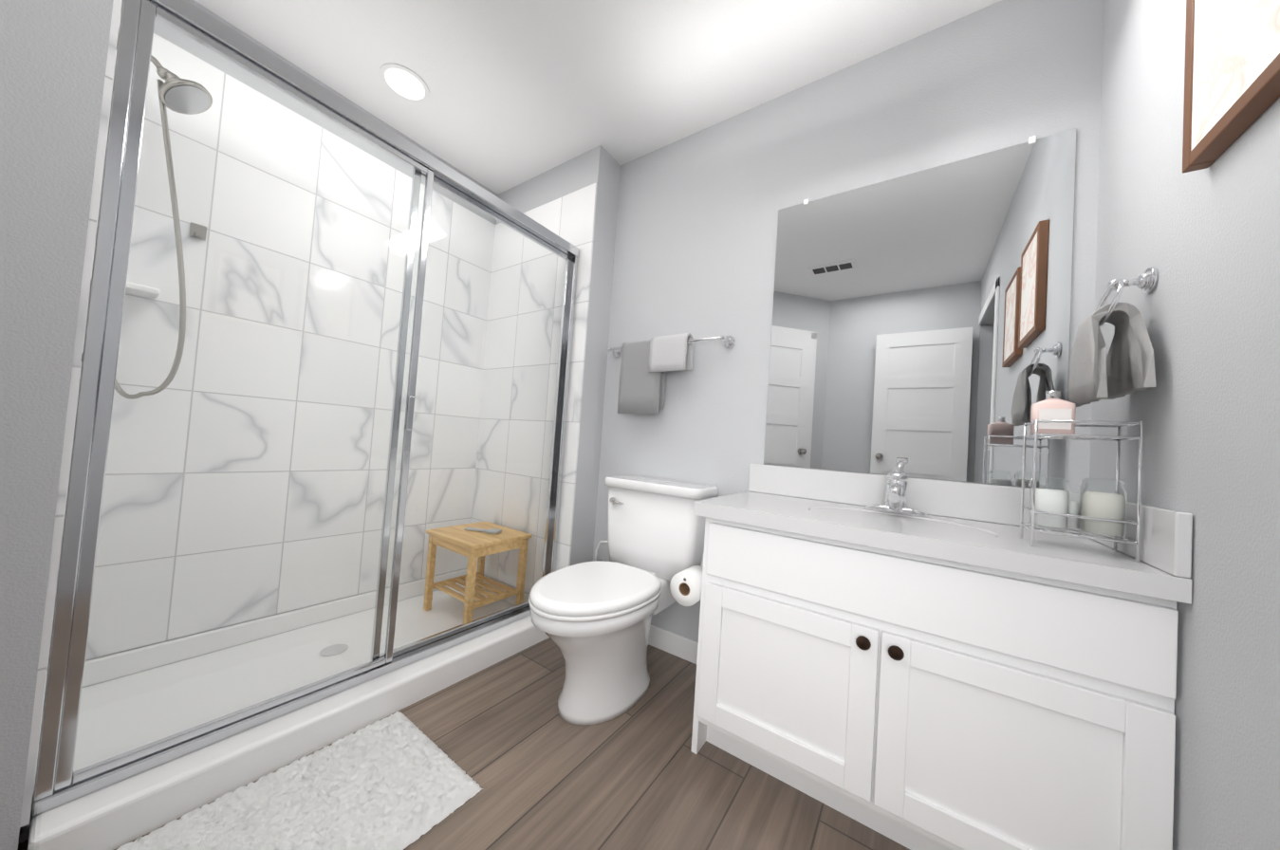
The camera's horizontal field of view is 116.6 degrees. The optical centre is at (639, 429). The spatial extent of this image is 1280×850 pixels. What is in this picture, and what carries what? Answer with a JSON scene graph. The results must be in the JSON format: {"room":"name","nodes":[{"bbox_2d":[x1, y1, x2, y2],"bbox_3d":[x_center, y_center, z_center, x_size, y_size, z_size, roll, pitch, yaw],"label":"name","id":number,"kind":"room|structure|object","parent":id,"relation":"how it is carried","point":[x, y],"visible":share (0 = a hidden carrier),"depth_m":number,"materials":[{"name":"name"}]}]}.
{"room":"bathroom","nodes":[
{"label":"bathroom","id":0,"kind":"room"},
{"bbox_2d":[0,0,113,849],"bbox_3d":[-1.560,-0.350,1.015,0.927,2.440,0.140,3,-2,35],"label":"wall","id":1,"kind":"structure","parent":0,"point":[53,56],"depth_m":0.77,"materials":[{"name":"grey paint"}]},
{"bbox_2d":[19,0,121,827],"bbox_3d":[-1.473,-0.296,1.042,0.802,2.135,0.010,3,-2,35],"label":"wall tile","id":2,"kind":"structure","parent":1,"relation":"attached to","point":[66,449],"depth_m":0.81,"materials":[{"name":"tile"}]},
{"bbox_2d":[88,0,498,660],"bbox_3d":[-1.480,-0.319,1.840,0.120,2.440,1.590,3,-2,35],"label":"wall","id":3,"kind":"structure","parent":0,"point":[263,85],"depth_m":1.68,"materials":[{"name":"grey paint"}]},
{"bbox_2d":[46,14,495,669],"bbox_3d":[-1.390,-0.265,1.859,0.010,2.135,1.430,3,-2,35],"label":"wall tile","id":4,"kind":"structure","parent":3,"relation":"attached to","point":[200,399],"depth_m":1.64,"materials":[{"name":"tile"}]},
{"bbox_2d":[81,27,212,399],"bbox_3d":[-1.593,-0.654,1.306,0.256,1.119,0.240,3,-2,35],"label":"shower head","id":5,"kind":"object","parent":4,"relation":"attached to","point":[167,91],"depth_m":1.30},
{"bbox_2d":[18,637,910,849],"bbox_3d":[-0.279,0.973,0.484,4.100,0.060,2.870,3,-2,35],"label":"floor","id":6,"kind":"structure","parent":0,"point":[527,757],"depth_m":1.10,"materials":[{"name":"brown wood"}]},
{"bbox_2d":[18,0,579,849],"bbox_3d":[-1.062,-0.018,1.613,0.846,1.942,1.449,3,-2,35],"label":"shower enclosure","id":7,"kind":"object","parent":6,"relation":"on","point":[133,744],"visible":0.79,"depth_m":1.14,"materials":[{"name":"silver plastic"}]},
{"bbox_2d":[423,520,531,624],"bbox_3d":[-0.840,0.721,2.029,0.404,0.420,0.344,3,-2,35],"label":"shower bench","id":8,"kind":"object","parent":7,"relation":"on","point":[485,528],"depth_m":1.99,"materials":[{"name":"brown wood"}]},
{"bbox_2d":[116,711,482,849],"bbox_3d":[-0.778,0.907,0.916,0.459,0.027,0.629,3,-2,35],"label":"bath mat","id":9,"kind":"object","parent":6,"relation":"on","point":[398,781],"visible":1,"depth_m":0.96,"materials":[{"name":"white fabric"}]},
{"bbox_2d":[528,475,717,725],"bbox_3d":[-0.157,0.597,1.565,0.649,0.775,0.762,3,-2,35],"label":"toilet","id":10,"kind":"object","parent":6,"relation":"on","point":[592,621],"visible":0.9,"depth_m":1.40,"materials":[{"name":"white ceramic"}]},
{"bbox_2d":[669,457,1192,849],"bbox_3d":[0.635,0.550,1.176,1.059,0.951,0.507,3,-2,35],"label":"bathroom vanity","id":11,"kind":"object","parent":6,"relation":"on","point":[897,655],"visible":0.96,"depth_m":0.90,"materials":[{"name":"white paint"}]},
{"bbox_2d":[864,457,927,517],"bbox_3d":[0.809,0.176,1.247,0.170,0.178,0.196,3,-2,35],"label":"faucet","id":12,"kind":"object","parent":11,"relation":"on","point":[893,494],"depth_m":1.28,"materials":[{"name":"silver metal"}]},
{"bbox_2d":[1020,390,1143,561],"bbox_3d":[0.972,0.089,0.879,0.158,0.351,0.111,3,-2,35],"label":"wire shelf","id":13,"kind":"object","parent":11,"relation":"on","point":[1052,417],"visible":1,"depth_m":0.88,"materials":[{"name":"silver metal"}]},
{"bbox_2d":[1029,390,1075,436],"bbox_3d":[0.948,-0.038,0.908,0.070,0.100,0.037,3,-2,35],"label":"lotion bottle","id":14,"kind":"object","parent":13,"relation":"on","point":[1053,408],"depth_m":0.90,"materials":[{"name":"pink plastic"}]},
{"bbox_2d":[495,145,620,565],"bbox_3d":[-0.605,-0.244,2.362,0.967,2.440,0.270,3,-2,35],"label":"wall","id":15,"kind":"structure","parent":0,"point":[600,165],"depth_m":2.06,"materials":[{"name":"grey paint"}]},
{"bbox_2d":[471,182,597,593],"bbox_3d":[-0.638,-0.203,2.212,0.847,2.135,0.010,3,-2,35],"label":"wall tile","id":16,"kind":"structure","parent":15,"relation":"attached to","point":[569,217],"depth_m":2.19,"materials":[{"name":"tile"}]},
{"bbox_2d":[194,0,1001,194],"bbox_3d":[-0.111,-1.520,0.562,4.100,0.060,2.870,3,-2,35],"label":"ceiling","id":17,"kind":"structure","parent":0,"point":[521,91],"depth_m":1.56,"materials":[{"name":"white paint"}]},
{"bbox_2d":[379,62,429,103],"bbox_3d":[-1.029,-1.512,1.732,0.190,0.006,0.190,3,-2,35],"label":"recessed light","id":18,"kind":"object","parent":17,"relation":"in","point":[403,83],"visible":1,"depth_m":1.72,"materials":[{"name":"white plastic"}]},
{"bbox_2d":[593,0,1104,642],"bbox_3d":[0.609,-0.185,1.623,1.872,2.440,0.100,3,-2,35],"label":"wall","id":19,"kind":"structure","parent":0,"point":[695,237],"depth_m":1.65,"materials":[{"name":"grey paint"}]},
{"bbox_2d":[606,333,735,414],"bbox_3d":[0.095,-0.252,1.855,0.671,0.369,0.109,3,-2,35],"label":"towel rail","id":20,"kind":"object","parent":19,"relation":"attached to","point":[645,365],"visible":1,"depth_m":1.84,"materials":[{"name":"grey fabric"}]},
{"bbox_2d":[648,625,698,664],"bbox_3d":[0.072,0.964,1.835,0.834,0.090,0.012,3,-2,35],"label":"baseboard","id":21,"kind":"structure","parent":19,"relation":"attached to","point":[676,644],"depth_m":1.76,"materials":[{"name":"white wood"}]},
{"bbox_2d":[763,129,1075,490],"bbox_3d":[0.888,-0.374,1.377,0.850,1.064,0.010,3,-2,35],"label":"mirror","id":22,"kind":"object","parent":19,"relation":"attached to","point":[920,321],"visible":0.96,"depth_m":1.32,"materials":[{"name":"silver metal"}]},
{"bbox_2d":[1088,0,1279,849],"bbox_3d":[0.854,-0.206,0.420,0.100,2.440,1.800,3,-2,35],"label":"wall","id":23,"kind":"structure","parent":0,"point":[1206,244],"depth_m":0.66,"materials":[{"name":"grey paint"}]},
{"bbox_2d":[1065,267,1158,407],"bbox_3d":[1.038,-0.201,0.866,0.104,0.288,0.190,3,-2,35],"label":"towel ring","id":24,"kind":"object","parent":23,"relation":"attached to","point":[1124,366],"visible":1,"depth_m":0.84,"materials":[{"name":"grey fabric"}]},
{"bbox_2d":[1182,0,1279,173],"bbox_3d":[0.904,-0.681,0.575,0.029,0.435,0.310,3,-2,35],"label":"picture frame","id":25,"kind":"object","parent":23,"relation":"attached to","point":[1232,81],"visible":1,"depth_m":0.62,"materials":[{"name":"brown wood"}]}
]}

